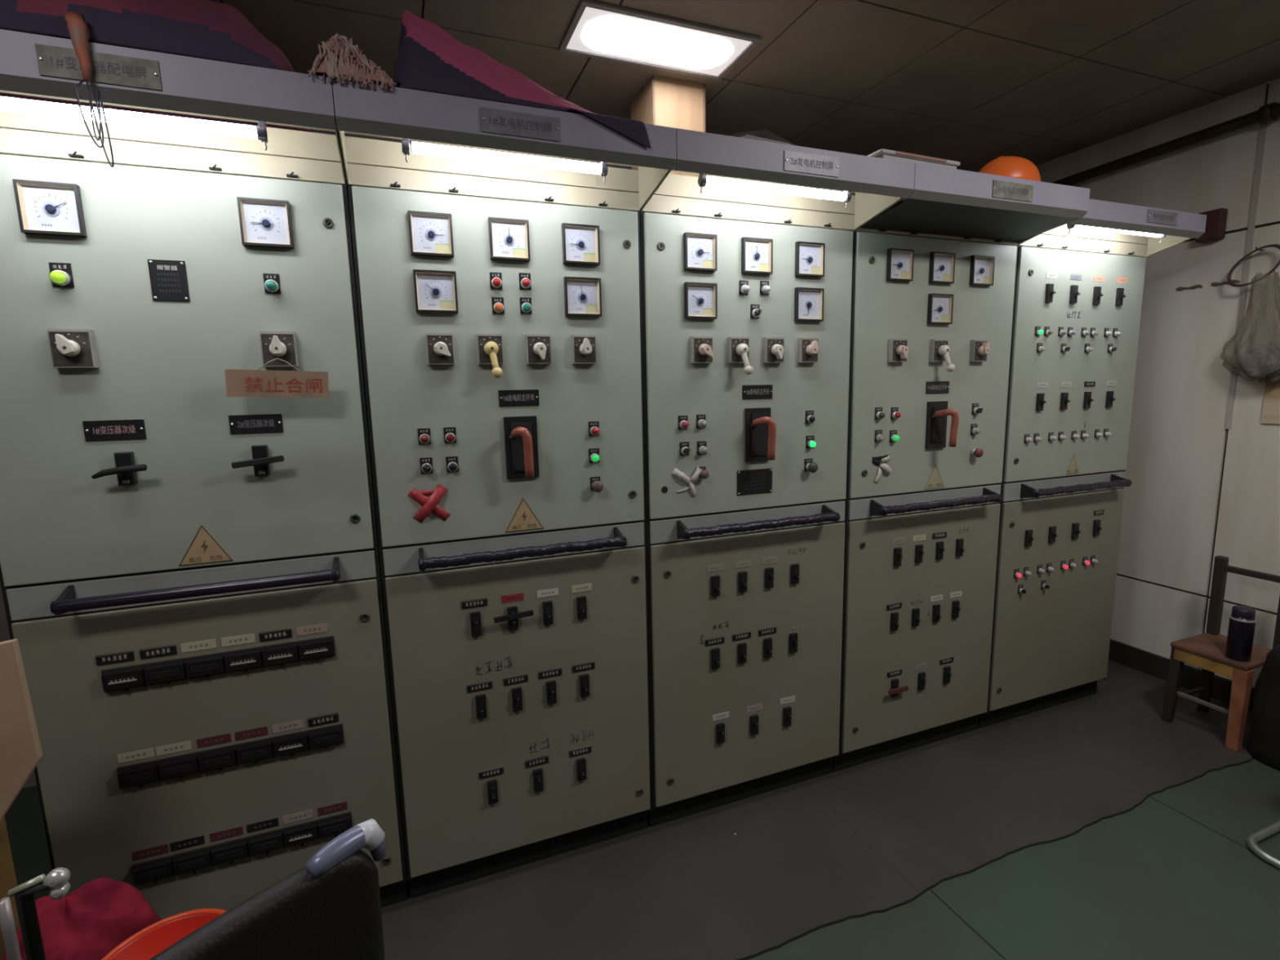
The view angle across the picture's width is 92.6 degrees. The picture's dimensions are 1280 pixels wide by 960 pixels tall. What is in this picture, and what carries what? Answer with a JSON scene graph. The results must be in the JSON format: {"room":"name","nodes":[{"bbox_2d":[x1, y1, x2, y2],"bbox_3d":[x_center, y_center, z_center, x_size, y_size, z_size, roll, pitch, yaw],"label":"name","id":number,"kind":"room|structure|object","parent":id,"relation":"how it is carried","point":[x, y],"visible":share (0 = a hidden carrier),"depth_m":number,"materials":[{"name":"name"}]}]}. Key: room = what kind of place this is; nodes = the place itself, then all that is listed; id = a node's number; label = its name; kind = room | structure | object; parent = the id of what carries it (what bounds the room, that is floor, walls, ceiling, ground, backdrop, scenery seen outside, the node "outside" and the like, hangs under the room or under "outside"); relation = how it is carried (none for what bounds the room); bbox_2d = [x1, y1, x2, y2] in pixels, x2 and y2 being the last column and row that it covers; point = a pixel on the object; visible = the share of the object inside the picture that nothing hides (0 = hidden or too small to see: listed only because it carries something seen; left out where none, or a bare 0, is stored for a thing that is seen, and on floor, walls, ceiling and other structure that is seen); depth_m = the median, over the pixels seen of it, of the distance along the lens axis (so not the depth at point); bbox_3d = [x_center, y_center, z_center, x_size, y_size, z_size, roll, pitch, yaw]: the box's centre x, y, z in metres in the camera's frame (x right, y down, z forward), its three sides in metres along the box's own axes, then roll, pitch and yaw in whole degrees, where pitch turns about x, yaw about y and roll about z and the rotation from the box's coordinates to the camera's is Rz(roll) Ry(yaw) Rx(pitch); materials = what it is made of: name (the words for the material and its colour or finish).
{"room":"electrical room","nodes":[
{"label":"electrical room","id":0,"kind":"room"},
{"bbox_2d":[0,128,907,787],"bbox_3d":[-0.310,-0.314,3.184,5.600,2.785,0.100,-5,9,-21],"label":"wall","id":1,"kind":"structure","parent":0,"point":[4,630],"depth_m":2.56,"materials":[{"name":"white paint"}]},
{"bbox_2d":[4,692,1279,959],"bbox_3d":[0.735,1.447,0.832,5.400,0.060,5.450,-5,9,-21],"label":"floor","id":2,"kind":"structure","parent":0,"point":[1175,875],"depth_m":1.85,"materials":[{"name":"green paint"}]},
{"bbox_2d":[0,866,71,959],"bbox_3d":[-0.717,0.956,0.790,0.200,0.986,0.200,-5,9,-21],"label":"metal stand","id":3,"kind":"object","parent":2,"relation":"on","point":[56,881],"visible":1,"depth_m":0.72,"materials":[{"name":"grey metal"}]},
{"bbox_2d":[0,29,408,919],"bbox_3d":[-1.154,0.217,1.697,0.798,2.203,0.860,-5,9,-21],"label":"tall cabinet","id":4,"kind":"object","parent":2,"relation":"on","point":[191,582],"visible":1,"depth_m":1.50,"materials":[{"name":"metal"}]},
{"bbox_2d":[48,262,74,287],"bbox_3d":[-1.284,-0.455,1.350,0.038,0.052,0.034,-5,9,-21],"label":"indicator light","id":5,"kind":"object","parent":4,"relation":"attached to","point":[60,274],"depth_m":1.36,"materials":[{"name":"green"}]},
{"bbox_2d":[46,328,98,368],"bbox_3d":[-1.274,-0.294,1.367,0.076,0.085,0.052,-5,9,-21],"label":"switch","id":6,"kind":"object","parent":4,"relation":"attached to","point":[65,348],"depth_m":1.37,"materials":[{"name":"grey plastic"}]},
{"bbox_2d":[64,11,114,167],"bbox_3d":[-1.039,-0.731,1.152,0.060,0.275,0.041,7,12,44],"label":"wire hook","id":7,"kind":"object","parent":4,"relation":"attached to","point":[77,28],"visible":1,"depth_m":1.13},
{"bbox_2d":[0,96,267,151],"bbox_3d":[-1.090,-0.739,1.202,0.616,0.097,0.044,-5,9,-21],"label":"lamp","id":8,"kind":"object","parent":4,"relation":"attached to","point":[8,104],"visible":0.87,"depth_m":1.23,"materials":[{"name":"white"}]},
{"bbox_2d":[0,0,311,132],"bbox_3d":[-1.166,-0.966,1.306,0.815,0.247,0.420,-5,9,-21],"label":"cloth","id":9,"kind":"object","parent":4,"relation":"on","point":[206,29],"visible":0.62,"depth_m":1.21,"materials":[{"name":"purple fabric"}]},
{"bbox_2d":[262,273,280,293],"bbox_3d":[-0.904,-0.484,1.498,0.034,0.046,0.030,-5,9,-21],"label":"indicator light","id":10,"kind":"object","parent":4,"relation":"attached to","point":[271,282],"depth_m":1.51,"materials":[{"name":"teal plastic"}]},
{"bbox_2d":[224,358,328,398],"bbox_3d":[-0.884,-0.248,1.496,0.220,0.100,0.017,-5,9,-21],"label":"hanging sign","id":11,"kind":"object","parent":4,"relation":"hanging from","point":[258,383],"visible":1,"depth_m":1.49,"materials":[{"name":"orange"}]},
{"bbox_2d":[258,331,298,367],"bbox_3d":[-0.895,-0.324,1.513,0.076,0.085,0.052,-5,9,-21],"label":"switch","id":12,"kind":"object","parent":4,"relation":"attached to","point":[283,345],"depth_m":1.52,"materials":[{"name":"grey plastic"}]},
{"bbox_2d":[148,818,385,959],"bbox_3d":[-0.495,0.970,0.533,0.572,1.024,0.549,-5,9,-21],"label":"chair","id":13,"kind":"object","parent":2,"relation":"on","point":[330,908],"visible":1,"depth_m":0.69,"materials":[{"name":"black leather"}]},
{"bbox_2d":[332,78,676,898],"bbox_3d":[-0.409,0.159,1.984,0.798,2.203,0.860,-5,9,-21],"label":"tall cabinet","id":14,"kind":"object","parent":2,"relation":"on","point":[500,305],"visible":1,"depth_m":1.78,"materials":[{"name":"metal"}]},
{"bbox_2d":[306,33,396,92],"bbox_3d":[-0.630,-0.901,1.348,0.189,0.114,0.138,-5,9,-21],"label":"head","id":15,"kind":"object","parent":14,"relation":"on","point":[337,60],"visible":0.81,"depth_m":1.29},
{"bbox_2d":[417,427,431,444],"bbox_3d":[-0.590,-0.119,1.675,0.032,0.044,0.028,-5,9,-21],"label":"indicator light","id":16,"kind":"object","parent":14,"relation":"attached to","point":[424,434],"depth_m":1.68,"materials":[{"name":"red plastic"}]},
{"bbox_2d":[419,457,433,473],"bbox_3d":[-0.587,-0.038,1.684,0.032,0.044,0.033,-5,9,-21],"label":"switch","id":17,"kind":"object","parent":14,"relation":"attached to","point":[426,464],"depth_m":1.69,"materials":[{"name":"black plastic"}]},
{"bbox_2d":[425,333,454,364],"bbox_3d":[-0.538,-0.354,1.650,0.070,0.083,0.052,-5,9,-21],"label":"switch","id":18,"kind":"object","parent":14,"relation":"attached to","point":[439,347],"depth_m":1.65,"materials":[{"name":"grey plastic"}]},
{"bbox_2d":[475,333,503,377],"bbox_3d":[-0.410,-0.343,1.692,0.070,0.123,0.071,-5,9,-21],"label":"switch","id":19,"kind":"object","parent":14,"relation":"attached to","point":[489,347],"depth_m":1.70,"materials":[{"name":"yellow plastic"}]},
{"bbox_2d":[489,272,502,288],"bbox_3d":[-0.396,-0.553,1.691,0.032,0.044,0.028,-5,9,-21],"label":"indicator light","id":20,"kind":"object","parent":14,"relation":"on","point":[495,278],"depth_m":1.70,"materials":[{"name":"red plastic"}]},
{"bbox_2d":[401,137,608,183],"bbox_3d":[-0.318,-0.805,1.499,0.498,0.097,0.044,-5,9,-21],"label":"lamp","id":21,"kind":"object","parent":14,"relation":"attached to","point":[422,148],"visible":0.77,"depth_m":1.49,"materials":[{"name":"white"}]},
{"bbox_2d":[394,9,650,148],"bbox_3d":[-0.299,-0.970,1.520,0.589,0.280,0.269,-5,9,-26],"label":"cloth","id":22,"kind":"object","parent":14,"relation":"on","point":[429,60],"visible":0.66,"depth_m":1.43,"materials":[{"name":"purple fabric"}]},
{"bbox_2d":[519,272,531,289],"bbox_3d":[-0.321,-0.561,1.720,0.032,0.044,0.028,-5,9,-21],"label":"indicator light","id":23,"kind":"object","parent":14,"relation":"on","point":[525,278],"depth_m":1.73,"materials":[{"name":"red plastic"}]},
{"bbox_2d":[524,333,551,364],"bbox_3d":[-0.287,-0.374,1.747,0.070,0.083,0.052,-5,9,-21],"label":"switch","id":24,"kind":"object","parent":14,"relation":"attached to","point":[538,347],"depth_m":1.75,"materials":[{"name":"grey plastic"}]},
{"bbox_2d":[571,334,596,364],"bbox_3d":[-0.160,-0.384,1.796,0.070,0.083,0.052,-5,9,-21],"label":"switch","id":25,"kind":"object","parent":14,"relation":"attached to","point":[584,347],"depth_m":1.80,"materials":[{"name":"grey plastic"}]},
{"bbox_2d":[588,448,599,462],"bbox_3d":[-0.136,-0.073,1.861,0.032,0.044,0.028,-5,9,-21],"label":"indicator light","id":26,"kind":"object","parent":14,"relation":"attached to","point":[593,453],"depth_m":1.87,"materials":[{"name":"green plastic"}]},
{"bbox_2d":[588,421,599,435],"bbox_3d":[-0.136,-0.154,1.850,0.032,0.044,0.028,-5,9,-21],"label":"indicator light","id":27,"kind":"object","parent":14,"relation":"attached to","point":[593,426],"depth_m":1.85,"materials":[{"name":"red plastic"}]},
{"bbox_2d":[381,782,919,959],"bbox_3d":[-0.553,1.324,1.623,2.788,0.006,0.590,-5,9,-21],"label":"rubber mat","id":28,"kind":"object","parent":2,"relation":"on","point":[691,887],"visible":0.84,"depth_m":1.87,"materials":[{"name":"black rubber"}]},
{"bbox_2d":[0,816,20,959],"bbox_3d":[-1.332,0.948,1.235,0.115,0.900,0.068,-5,9,-21],"label":"wooden post","id":29,"kind":"object","parent":28,"relation":"on","point":[8,881],"visible":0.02,"depth_m":1.24,"materials":[{"name":"brown wood"}]},
{"bbox_2d":[0,638,42,822],"bbox_3d":[-1.247,0.549,1.167,0.164,0.488,0.015,-5,9,-21],"label":"board","id":30,"kind":"object","parent":29,"relation":"attached to","point":[20,748],"visible":1,"depth_m":1.17,"materials":[{"name":"beige wood"}]},
{"bbox_2d":[638,128,915,826],"bbox_3d":[0.335,0.100,2.271,0.798,2.203,0.860,-5,9,-21],"label":"tall cabinet","id":31,"kind":"object","parent":2,"relation":"on","point":[747,295],"visible":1,"depth_m":2.07,"materials":[{"name":"metal"}]},
{"bbox_2d":[678,415,688,429],"bbox_3d":[0.143,-0.183,1.956,0.032,0.044,0.028,-5,9,-21],"label":"indicator light","id":32,"kind":"object","parent":31,"relation":"attached to","point":[683,420],"depth_m":1.96,"materials":[{"name":"red"}]},
{"bbox_2d":[680,441,690,455],"bbox_3d":[0.149,-0.099,1.968,0.032,0.044,0.033,-5,9,-21],"label":"switch","id":33,"kind":"object","parent":31,"relation":"attached to","point":[685,446],"depth_m":1.97,"materials":[{"name":"black plastic"}]},
{"bbox_2d":[696,414,706,428],"bbox_3d":[0.204,-0.189,1.980,0.032,0.044,0.028,-5,9,-21],"label":"indicator light","id":34,"kind":"object","parent":31,"relation":"attached to","point":[701,420],"depth_m":1.98,"materials":[{"name":"grey plastic"}]},
{"bbox_2d":[690,336,713,363],"bbox_3d":[0.203,-0.412,1.936,0.070,0.083,0.052,-5,9,-21],"label":"switch","id":35,"kind":"object","parent":31,"relation":"attached to","point":[701,347],"depth_m":1.93,"materials":[{"name":"beige plastic"}]},
{"bbox_2d":[697,440,707,454],"bbox_3d":[0.207,-0.103,1.993,0.032,0.044,0.028,-5,9,-21],"label":"indicator light","id":36,"kind":"object","parent":31,"relation":"attached to","point":[702,446],"depth_m":2.00,"materials":[{"name":"grey plastic"}]},
{"bbox_2d":[727,337,753,374],"bbox_3d":[0.332,-0.402,1.978,0.070,0.123,0.071,-5,9,-21],"label":"switch","id":37,"kind":"object","parent":31,"relation":"attached to","point":[738,348],"depth_m":1.98,"materials":[{"name":"grey plastic"}]},
{"bbox_2d":[738,280,750,294],"bbox_3d":[0.341,-0.623,1.974,0.032,0.044,0.028,-5,9,-21],"label":"indicator light","id":38,"kind":"object","parent":31,"relation":"attached to","point":[744,285],"depth_m":1.98,"materials":[{"name":"grey plastic"}]},
{"bbox_2d":[750,304,762,318],"bbox_3d":[0.384,-0.553,1.998,0.032,0.044,0.033,-5,9,-21],"label":"switch","id":39,"kind":"object","parent":31,"relation":"attached to","point":[756,310],"depth_m":2.01,"materials":[{"name":"black plastic"}]},
{"bbox_2d":[731,129,796,146],"bbox_3d":[0.319,-0.962,1.778,0.220,0.042,0.180,-6,9,-27],"label":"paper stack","id":40,"kind":"object","parent":31,"relation":"on","point":[761,135],"visible":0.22,"depth_m":1.71,"materials":[{"name":"grey paper"}]},
{"bbox_2d":[760,280,770,294],"bbox_3d":[0.415,-0.631,2.002,0.032,0.044,0.028,-5,9,-21],"label":"indicator light","id":41,"kind":"object","parent":31,"relation":"attached to","point":[765,286],"depth_m":2.01,"materials":[{"name":"grey plastic"}]},
{"bbox_2d":[763,337,784,363],"bbox_3d":[0.453,-0.432,2.032,0.070,0.083,0.052,-5,9,-21],"label":"switch","id":42,"kind":"object","parent":31,"relation":"attached to","point":[773,347],"depth_m":2.03,"materials":[{"name":"grey plastic"}]},
{"bbox_2d":[697,173,851,208],"bbox_3d":[0.402,-0.863,1.776,0.510,0.097,0.044,-5,9,-21],"label":"lamp","id":43,"kind":"object","parent":31,"relation":"attached to","point":[703,180],"visible":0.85,"depth_m":1.76,"materials":[{"name":"white"}]},
{"bbox_2d":[797,337,818,363],"bbox_3d":[0.582,-0.442,2.082,0.070,0.083,0.052,-5,9,-21],"label":"switch","id":44,"kind":"object","parent":31,"relation":"attached to","point":[807,348],"depth_m":2.08,"materials":[{"name":"beige plastic"}]},
{"bbox_2d":[805,435,816,448],"bbox_3d":[0.605,-0.133,2.146,0.032,0.044,0.028,-5,9,-21],"label":"indicator light","id":45,"kind":"object","parent":31,"relation":"attached to","point":[811,441],"depth_m":2.15,"materials":[{"name":"green plastic"}]},
{"bbox_2d":[832,163,1089,772],"bbox_3d":[1.080,0.041,2.558,0.798,2.203,0.860,-5,9,-21],"label":"tall cabinet","id":46,"kind":"object","parent":2,"relation":"on","point":[934,273],"visible":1,"depth_m":2.36,"materials":[{"name":"metal"}]},
{"bbox_2d":[874,407,884,419],"bbox_3d":[0.884,-0.244,2.242,0.032,0.044,0.028,-5,9,-21],"label":"indicator light","id":47,"kind":"object","parent":46,"relation":"attached to","point":[879,412],"depth_m":2.25,"materials":[{"name":"grey plastic"}]},
{"bbox_2d":[874,430,886,441],"bbox_3d":[0.889,-0.162,2.253,0.032,0.044,0.033,-5,9,-21],"label":"indicator light","id":48,"kind":"object","parent":46,"relation":"attached to","point":[879,435],"depth_m":2.26,"materials":[{"name":"grey plastic"}]},
{"bbox_2d":[888,430,899,442],"bbox_3d":[0.954,-0.163,2.281,0.032,0.044,0.028,-5,9,-21],"label":"indicator light","id":49,"kind":"object","parent":46,"relation":"attached to","point":[894,435],"depth_m":2.29,"materials":[{"name":"green plastic"}]},
{"bbox_2d":[890,407,901,419],"bbox_3d":[0.954,-0.247,2.269,0.032,0.044,0.028,-5,9,-21],"label":"indicator light","id":50,"kind":"object","parent":46,"relation":"attached to","point":[895,412],"depth_m":2.27,"materials":[{"name":"red plastic"}]},
{"bbox_2d":[888,338,908,362],"bbox_3d":[0.949,-0.471,2.224,0.070,0.083,0.052,-5,9,-21],"label":"switch","id":51,"kind":"object","parent":46,"relation":"attached to","point":[898,349],"depth_m":2.22,"materials":[{"name":"beige plastic"}]},
{"bbox_2d":[867,148,959,168],"bbox_3d":[0.841,-0.997,1.967,0.330,0.034,0.172,-5,9,-23],"label":"case","id":52,"kind":"object","parent":46,"relation":"on","point":[882,153],"visible":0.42,"depth_m":1.88,"materials":[{"name":"grey"}]},
{"bbox_2d":[928,339,955,372],"bbox_3d":[1.137,-0.465,2.289,0.070,0.122,0.071,-5,9,-21],"label":"switch","id":53,"kind":"object","parent":46,"relation":"attached to","point":[939,349],"depth_m":2.29,"materials":[{"name":"grey plastic"}]},
{"bbox_2d":[970,423,980,435],"bbox_3d":[1.336,-0.200,2.427,0.032,0.044,0.028,-5,9,-21],"label":"indicator light","id":54,"kind":"object","parent":46,"relation":"attached to","point":[975,428],"depth_m":2.43,"materials":[{"name":"grey plastic"}]},
{"bbox_2d":[971,403,983,414],"bbox_3d":[1.336,-0.280,2.414,0.032,0.044,0.033,-5,9,-21],"label":"switch","id":55,"kind":"object","parent":46,"relation":"attached to","point":[976,409],"depth_m":2.42,"materials":[{"name":"black plastic"}]},
{"bbox_2d":[968,339,990,361],"bbox_3d":[1.325,-0.501,2.369,0.070,0.083,0.052,-5,9,-21],"label":"switch","id":56,"kind":"object","parent":46,"relation":"attached to","point":[979,349],"depth_m":2.37,"materials":[{"name":"beige"}]},
{"bbox_2d":[978,155,1040,181],"bbox_3d":[1.304,-1.089,2.192,0.307,0.128,0.228,-9,11,-41],"label":"hard hat","id":57,"kind":"object","parent":46,"relation":"on","point":[1009,166],"visible":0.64,"depth_m":2.11,"materials":[{"name":"orange plastic"}]},
{"bbox_2d":[803,693,1253,895],"bbox_3d":[1.567,1.158,2.439,1.765,0.006,0.592,-5,9,-21],"label":"rubber mat","id":58,"kind":"object","parent":2,"relation":"on","point":[937,812],"visible":1,"depth_m":2.36,"materials":[{"name":"black rubber"}]},
{"bbox_2d":[977,199,1206,728],"bbox_3d":[1.814,-0.015,2.872,0.798,2.192,0.806,-5,9,-21],"label":"tall cabinet","id":59,"kind":"object","parent":2,"relation":"on","point":[1078,293],"visible":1,"depth_m":2.66,"materials":[{"name":"metal"}]},
{"bbox_2d":[1017,584,1026,593],"bbox_3d":[1.659,0.476,2.649,0.027,0.037,0.028,-5,9,-21],"label":"switch","id":60,"kind":"object","parent":59,"relation":"attached to","point":[1020,588],"depth_m":2.65,"materials":[{"name":"black plastic"}]},
{"bbox_2d":[1022,567,1031,576],"bbox_3d":[1.683,0.400,2.650,0.027,0.037,0.024,-5,9,-21],"label":"indicator light","id":61,"kind":"object","parent":59,"relation":"attached to","point":[1026,571],"depth_m":2.65,"materials":[{"name":"grey plastic"}]},
{"bbox_2d":[1023,434,1032,443],"bbox_3d":[1.620,-0.172,2.546,0.027,0.037,0.024,-5,9,-21],"label":"indicator light","id":62,"kind":"object","parent":59,"relation":"attached to","point":[1027,437],"depth_m":2.55,"materials":[{"name":"grey plastic"}]},
{"bbox_2d":[1034,326,1043,335],"bbox_3d":[1.628,-0.607,2.489,0.027,0.037,0.024,-5,9,-21],"label":"indicator light","id":63,"kind":"object","parent":59,"relation":"attached to","point":[1038,331],"depth_m":2.49,"materials":[{"name":"green plastic"}]},
{"bbox_2d":[1036,343,1046,352],"bbox_3d":[1.647,-0.542,2.504,0.027,0.037,0.028,-5,9,-21],"label":"switch","id":64,"kind":"object","parent":59,"relation":"attached to","point":[1041,348],"depth_m":2.51,"materials":[{"name":"grey plastic"}]},
{"bbox_2d":[1040,580,1049,589],"bbox_3d":[1.794,0.465,2.701,0.027,0.037,0.028,-5,9,-21],"label":"switch","id":65,"kind":"object","parent":59,"relation":"attached to","point":[1044,584],"depth_m":2.71,"materials":[{"name":"black plastic"}]},
{"bbox_2d":[1044,326,1052,336],"bbox_3d":[1.679,-0.611,2.509,0.027,0.037,0.024,-5,9,-21],"label":"indicator light","id":66,"kind":"object","parent":59,"relation":"attached to","point":[1047,330],"depth_m":2.51,"materials":[{"name":"yellow"}]},
{"bbox_2d":[1057,327,1066,336],"bbox_3d":[1.757,-0.617,2.539,0.027,0.037,0.024,-5,9,-21],"label":"indicator light","id":67,"kind":"object","parent":59,"relation":"attached to","point":[1062,331],"depth_m":2.54,"materials":[{"name":"grey plastic"}]},
{"bbox_2d":[1060,343,1071,352],"bbox_3d":[1.782,-0.552,2.556,0.027,0.037,0.028,-5,9,-21],"label":"switch","id":68,"kind":"object","parent":59,"relation":"attached to","point":[1064,348],"depth_m":2.56,"materials":[{"name":"black plastic"}]},
{"bbox_2d":[1066,327,1075,336],"bbox_3d":[1.810,-0.621,2.559,0.027,0.037,0.024,-5,9,-21],"label":"indicator light","id":69,"kind":"object","parent":59,"relation":"attached to","point":[1071,331],"depth_m":2.56,"materials":[{"name":"blue plastic"}]},
{"bbox_2d":[1080,327,1089,336],"bbox_3d":[1.891,-0.627,2.590,0.027,0.037,0.024,-5,9,-21],"label":"indicator light","id":70,"kind":"object","parent":59,"relation":"attached to","point":[1085,331],"depth_m":2.59,"materials":[{"name":"grey plastic"}]},
{"bbox_2d":[1084,343,1094,352],"bbox_3d":[1.920,-0.563,2.609,0.027,0.037,0.028,-5,9,-21],"label":"switch","id":71,"kind":"object","parent":59,"relation":"attached to","point":[1088,348],"depth_m":2.61,"materials":[{"name":"grey plastic"}]},
{"bbox_2d":[1102,428,1111,437],"bbox_3d":[2.088,-0.209,2.727,0.027,0.037,0.024,-5,9,-21],"label":"indicator light","id":72,"kind":"object","parent":59,"relation":"attached to","point":[1106,432],"depth_m":2.73,"materials":[{"name":"grey plastic"}]},
{"bbox_2d":[1103,328,1112,337],"bbox_3d":[2.027,-0.638,2.643,0.027,0.037,0.024,-5,9,-21],"label":"indicator light","id":73,"kind":"object","parent":59,"relation":"attached to","point":[1107,331],"depth_m":2.65,"materials":[{"name":"grey plastic"}]},
{"bbox_2d":[1106,343,1117,352],"bbox_3d":[2.060,-0.574,2.663,0.027,0.037,0.028,-5,9,-21],"label":"switch","id":74,"kind":"object","parent":59,"relation":"attached to","point":[1111,348],"depth_m":2.67,"materials":[{"name":"black plastic"}]},
{"bbox_2d":[1066,223,1166,243],"bbox_3d":[1.861,-0.992,2.377,0.558,0.097,0.044,-5,9,-21],"label":"lamp","id":75,"kind":"object","parent":59,"relation":"attached to","point":[1160,237],"visible":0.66,"depth_m":2.36,"materials":[{"name":"white"}]},
{"bbox_2d":[1096,659,1252,756],"bbox_3d":[2.453,1.031,3.167,0.423,0.006,1.295,-5,9,-21],"label":"rubber mat","id":76,"kind":"object","parent":2,"relation":"on","point":[1144,691],"visible":0.46,"depth_m":2.93,"materials":[{"name":"black rubber"}]},
{"bbox_2d":[1161,555,1279,751],"bbox_3d":[2.543,0.730,2.649,0.306,0.735,0.276,-5,9,-21],"label":"wooden chair","id":77,"kind":"object","parent":76,"relation":"on","point":[1206,651],"visible":0.94,"depth_m":2.66,"materials":[{"name":"brown wood"}]},
{"bbox_2d":[1224,604,1256,662],"bbox_3d":[2.487,0.633,2.532,0.079,0.219,0.079,-5,9,-21],"label":"thermos","id":78,"kind":"object","parent":77,"relation":"on","point":[1242,623],"visible":1,"depth_m":2.51,"materials":[{"name":"black metal"}]},
{"bbox_2d":[1246,644,1279,769],"bbox_3d":[2.736,0.887,2.231,0.340,0.538,0.679,-5,9,-21],"label":"chair","id":79,"kind":"object","parent":2,"relation":"on","point":[1264,743],"visible":1,"depth_m":2.43,"materials":[{"name":"black"}]},
{"bbox_2d":[1246,820,1279,868],"bbox_3d":[2.363,0.995,1.796,0.602,0.478,0.652,-5,9,-21],"label":"chair","id":80,"kind":"object","parent":2,"relation":"on","point":[1253,839],"visible":1,"depth_m":2.02,"materials":[{"name":"silver metal"}]},
{"bbox_3d":[-0.956,1.208,1.099,0.600,0.385,0.480,-5,9,-21],"label":"stool","id":81,"kind":"object","parent":2,"relation":"on","visible":0},
{"bbox_2d":[2,877,161,959],"bbox_3d":[-1.132,0.906,1.236,0.258,0.178,0.212,-5,9,-21],"label":"cloth","id":82,"kind":"object","parent":81,"relation":"on","point":[93,919],"visible":0.71,"depth_m":1.22,"materials":[{"name":"red fabric"}]},
{"bbox_2d":[101,907,226,959],"bbox_3d":[-0.860,0.939,1.112,0.244,0.138,0.244,-5,9,-21],"label":"plastic basin","id":83,"kind":"object","parent":81,"relation":"on","point":[149,941],"visible":0.59,"depth_m":1.19,"materials":[{"name":"red"}]},
{"bbox_2d":[630,75,705,177],"bbox_3d":[0.142,-0.270,2.813,0.240,2.785,0.265,-5,9,-21],"label":"wall pillar","id":84,"kind":"structure","parent":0,"point":[662,101],"depth_m":2.51,"materials":[{"name":"brown wood"}]},
{"bbox_2d":[208,0,1279,172],"bbox_3d":[0.673,-1.377,0.417,5.400,0.080,5.450,-5,9,-21],"label":"ceiling","id":85,"kind":"structure","parent":0,"point":[972,83],"depth_m":2.37,"materials":[{"name":"tile"}]},
{"bbox_2d":[558,0,761,80],"bbox_3d":[0.069,-1.581,2.221,0.670,0.013,0.310,-5,9,-21],"label":"recessed light","id":86,"kind":"object","parent":85,"relation":"in","point":[599,30],"visible":1,"depth_m":2.20,"materials":[{"name":"white plastic"}]},
{"bbox_2d":[1035,78,1279,688],"bbox_3d":[3.263,-0.167,1.611,0.100,2.795,5.450,-5,9,-21],"label":"wall","id":87,"kind":"structure","parent":0,"point":[1201,490],"depth_m":2.93,"materials":[{"name":"grey paint"}]},
{"bbox_2d":[1052,102,1279,186],"bbox_3d":[2.603,-1.569,2.772,0.092,0.112,2.432,-5,9,-21],"label":"pipe","id":88,"kind":"object","parent":87,"relation":"attached to","point":[1268,113],"visible":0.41,"depth_m":2.86,"materials":[{"name":"black metal"}]},
{"bbox_2d":[1108,638,1254,712],"bbox_3d":[3.237,1.161,1.785,0.018,0.120,5.450,-5,9,-21],"label":"baseboard","id":89,"kind":"structure","parent":87,"relation":"attached to","point":[1144,661],"depth_m":3.15,"materials":[{"name":"grey"}]},
{"bbox_2d":[1176,280,1239,291],"bbox_3d":[2.662,-0.913,2.873,0.003,0.021,0.245,-5,9,-21],"label":"strip","id":90,"kind":"object","parent":87,"relation":"attached to","point":[1213,284],"visible":0.91,"depth_m":2.89,"materials":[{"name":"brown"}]},
{"bbox_2d":[1195,208,1227,243],"bbox_3d":[2.636,-1.173,2.822,0.049,0.130,0.093,-5,9,-21],"label":"junction box","id":91,"kind":"object","parent":87,"relation":"attached to","point":[1216,220],"visible":0.86,"depth_m":2.79,"materials":[{"name":"brown metal"}]},
{"bbox_2d":[1224,123,1266,429],"bbox_3d":[2.713,-0.890,2.742,0.006,1.320,0.022,-5,9,-21],"label":"trim","id":92,"kind":"structure","parent":87,"relation":"attached to","point":[1262,132],"depth_m":2.73,"materials":[{"name":"beige"}]},
{"bbox_2d":[1226,244,1279,287],"bbox_3d":[2.699,-0.933,2.672,0.076,0.166,0.188,-5,9,-21],"label":"hoop","id":93,"kind":"object","parent":87,"relation":"attached to","point":[1230,282],"visible":1,"depth_m":2.68,"materials":[{"name":"grey metal"}]},
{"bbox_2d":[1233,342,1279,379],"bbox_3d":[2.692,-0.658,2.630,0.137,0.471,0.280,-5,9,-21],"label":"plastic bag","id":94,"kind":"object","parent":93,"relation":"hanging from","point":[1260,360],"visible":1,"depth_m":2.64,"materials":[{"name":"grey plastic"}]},
{"bbox_2d":[1260,376,1279,424],"bbox_3d":[2.831,-0.342,2.541,0.009,0.230,0.365,-5,9,-21],"label":"board","id":95,"kind":"object","parent":87,"relation":"attached to","point":[1270,414],"visible":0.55,"depth_m":2.68,"materials":[{"name":"beige wood"}]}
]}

